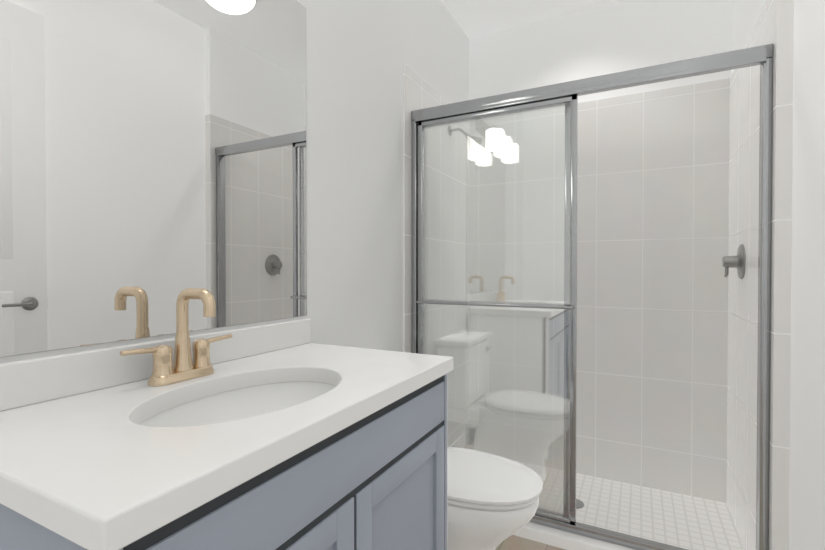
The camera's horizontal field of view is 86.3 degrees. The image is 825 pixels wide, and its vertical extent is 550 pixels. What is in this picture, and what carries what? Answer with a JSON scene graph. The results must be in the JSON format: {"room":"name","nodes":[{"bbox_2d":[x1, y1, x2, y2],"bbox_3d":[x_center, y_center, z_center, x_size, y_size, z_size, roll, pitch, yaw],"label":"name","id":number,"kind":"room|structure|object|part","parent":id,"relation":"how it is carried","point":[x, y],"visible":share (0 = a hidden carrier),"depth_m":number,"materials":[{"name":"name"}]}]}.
{"room":"bathroom","nodes":[
{"label":"bathroom","id":0,"kind":"room"},
{"bbox_2d":[0,0,468,363],"bbox_3d":[-0.437,-0.173,1.633,0.120,2.950,3.646,0,1,27],"label":"wall","id":1,"kind":"structure","parent":0,"point":[359,53],"depth_m":1.91,"materials":[{"name":"white paint"}]},
{"bbox_2d":[403,64,417,352],"bbox_3d":[-0.009,0.059,2.325,0.008,2.270,0.150,0,1,27],"label":"tile","id":2,"kind":"structure","parent":1,"relation":"attached to","point":[410,90],"depth_m":2.28,"materials":[{"name":"white tile"}]},
{"bbox_2d":[418,76,468,448],"bbox_3d":[0.213,0.089,2.756,0.008,2.340,0.820,0,1,27],"label":"tile","id":3,"kind":"structure","parent":1,"relation":"attached to","point":[428,96],"depth_m":2.77,"materials":[{"name":"white tile"}]},
{"bbox_2d":[448,125,481,149],"bbox_3d":[0.329,-0.857,2.731,0.210,0.173,0.094,0,1,27],"label":"shower head","id":4,"kind":"object","parent":3,"relation":"attached to","point":[470,143],"depth_m":2.71},
{"bbox_2d":[441,0,619,38],"bbox_3d":[0.310,-1.694,1.231,1.800,0.100,3.646,0,1,27],"label":"ceiling","id":5,"kind":"structure","parent":0,"point":[474,18],"depth_m":2.77,"materials":[{"name":"white paint"}]},
{"bbox_2d":[496,535,565,549],"bbox_3d":[0.063,1.261,0.787,1.800,0.100,2.571,0,1,27],"label":"floor","id":6,"kind":"structure","parent":0,"point":[512,542],"depth_m":1.95,"materials":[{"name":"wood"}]},
{"bbox_2d":[0,319,452,549],"bbox_3d":[-0.355,0.687,1.041,0.572,1.043,0.990,0,1,27],"label":"bathroom vanity","id":7,"kind":"object","parent":6,"relation":"on","point":[289,435],"visible":1,"depth_m":0.83,"materials":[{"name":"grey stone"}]},
{"bbox_2d":[0,0,306,356],"bbox_3d":[-0.605,-0.401,1.163,0.006,1.105,0.960,0,1,27],"label":"mirror","id":8,"kind":"object","parent":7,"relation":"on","point":[153,159],"visible":0.91,"depth_m":1.07,"materials":[{"name":"silver mirror"}]},
{"bbox_2d":[120,288,231,385],"bbox_3d":[-0.524,0.142,1.054,0.140,0.222,0.287,0,1,27],"label":"faucet","id":9,"kind":"object","parent":7,"relation":"on","point":[186,366],"visible":1,"depth_m":1.06,"materials":[{"name":"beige metal"}]},
{"bbox_2d":[447,447,542,549],"bbox_3d":[0.111,0.794,1.719,0.772,0.812,0.450,0,1,27],"label":"toilet","id":10,"kind":"object","parent":6,"relation":"on","point":[492,501],"visible":0.31,"depth_m":1.51,"materials":[{"name":"white ceramic"}]},
{"bbox_3d":[0.212,0.755,1.666,0.543,0.048,0.394,0,1,27],"label":"seat","id":11,"kind":"part","parent":10,"relation":"part of","materials":[{"name":"white plastic"}]},
{"bbox_2d":[513,522,635,549],"bbox_3d":[0.666,1.232,1.998,1.504,0.170,0.135,0,1,27],"label":"sill","id":12,"kind":"structure","parent":6,"relation":"on","point":[558,538],"depth_m":1.94,"materials":[{"name":"white stone"}]},
{"bbox_2d":[411,44,772,549],"bbox_3d":[0.666,0.145,1.986,1.502,2.005,0.098,0,1,27],"label":"shower door","id":13,"kind":"structure","parent":12,"relation":"on","point":[565,94],"depth_m":2.04,"materials":[{"name":"clear glass"}]},
{"bbox_3d":[0.371,0.162,2.119,0.787,1.932,0.062,0,1,27],"label":"panel","id":14,"kind":"part","parent":13,"relation":"part of","materials":[{"name":"clear glass"}]},
{"label":"panel glass","id":15,"kind":"part","parent":13,"relation":"part of","materials":[{"name":"clear glass"}]},
{"bbox_2d":[469,0,731,102],"bbox_3d":[1.172,-0.187,2.787,1.680,2.950,0.120,0,1,27],"label":"wall","id":16,"kind":"structure","parent":0,"point":[616,37],"depth_m":2.71,"materials":[{"name":"white paint"}]},
{"bbox_2d":[469,78,729,502],"bbox_3d":[1.071,0.089,2.770,1.504,2.340,0.008,0,1,27],"label":"tile","id":17,"kind":"structure","parent":16,"relation":"attached to","point":[652,251],"depth_m":2.63,"materials":[{"name":"white tile"}]},
{"bbox_2d":[516,461,743,549],"bbox_3d":[0.930,1.287,2.467,1.800,0.050,0.940,0,1,27],"label":"floor","id":18,"kind":"structure","parent":0,"point":[679,520],"depth_m":2.33,"materials":[{"name":"tile"}]},
{"bbox_2d":[576,499,583,508],"bbox_3d":[0.890,1.260,2.432,0.110,0.004,0.110,0,1,27],"label":"floor drain","id":19,"kind":"object","parent":18,"relation":"on","point":[579,504],"visible":0.42,"depth_m":2.41,"materials":[{"name":"silver metal"}]},
{"bbox_2d":[732,0,824,549],"bbox_3d":[1.011,-0.164,0.819,0.160,2.950,3.526,0,1,27],"label":"wall","id":20,"kind":"structure","parent":0,"point":[807,463],"depth_m":1.42,"materials":[{"name":"white paint"}]},
{"bbox_2d":[727,0,768,549],"bbox_3d":[1.557,0.097,2.063,0.008,2.340,0.820,0,1,27],"label":"tile","id":21,"kind":"structure","parent":20,"relation":"attached to","point":[743,292],"depth_m":2.04,"materials":[{"name":"white tile"}]},
{"bbox_2d":[722,244,745,278],"bbox_3d":[1.538,-0.064,2.116,0.076,0.166,0.166,0,1,27],"label":"shower valve","id":22,"kind":"object","parent":21,"relation":"attached to","point":[738,261],"visible":1,"depth_m":2.09,"materials":[{"name":"silver metal"}]},
{"bbox_2d":[768,0,775,549],"bbox_3d":[1.344,0.066,1.649,0.008,2.270,0.110,0,1,27],"label":"tile","id":23,"kind":"structure","parent":20,"relation":"attached to","point":[772,22],"depth_m":1.62,"materials":[{"name":"white tile"}]},
{"bbox_2d":[771,0,793,549],"bbox_3d":[1.334,0.067,1.588,0.048,2.270,0.008,0,1,27],"label":"tiled wall","id":24,"kind":"structure","parent":20,"relation":"attached to","point":[782,266],"depth_m":1.58,"materials":[{"name":"white tile"}]}
]}

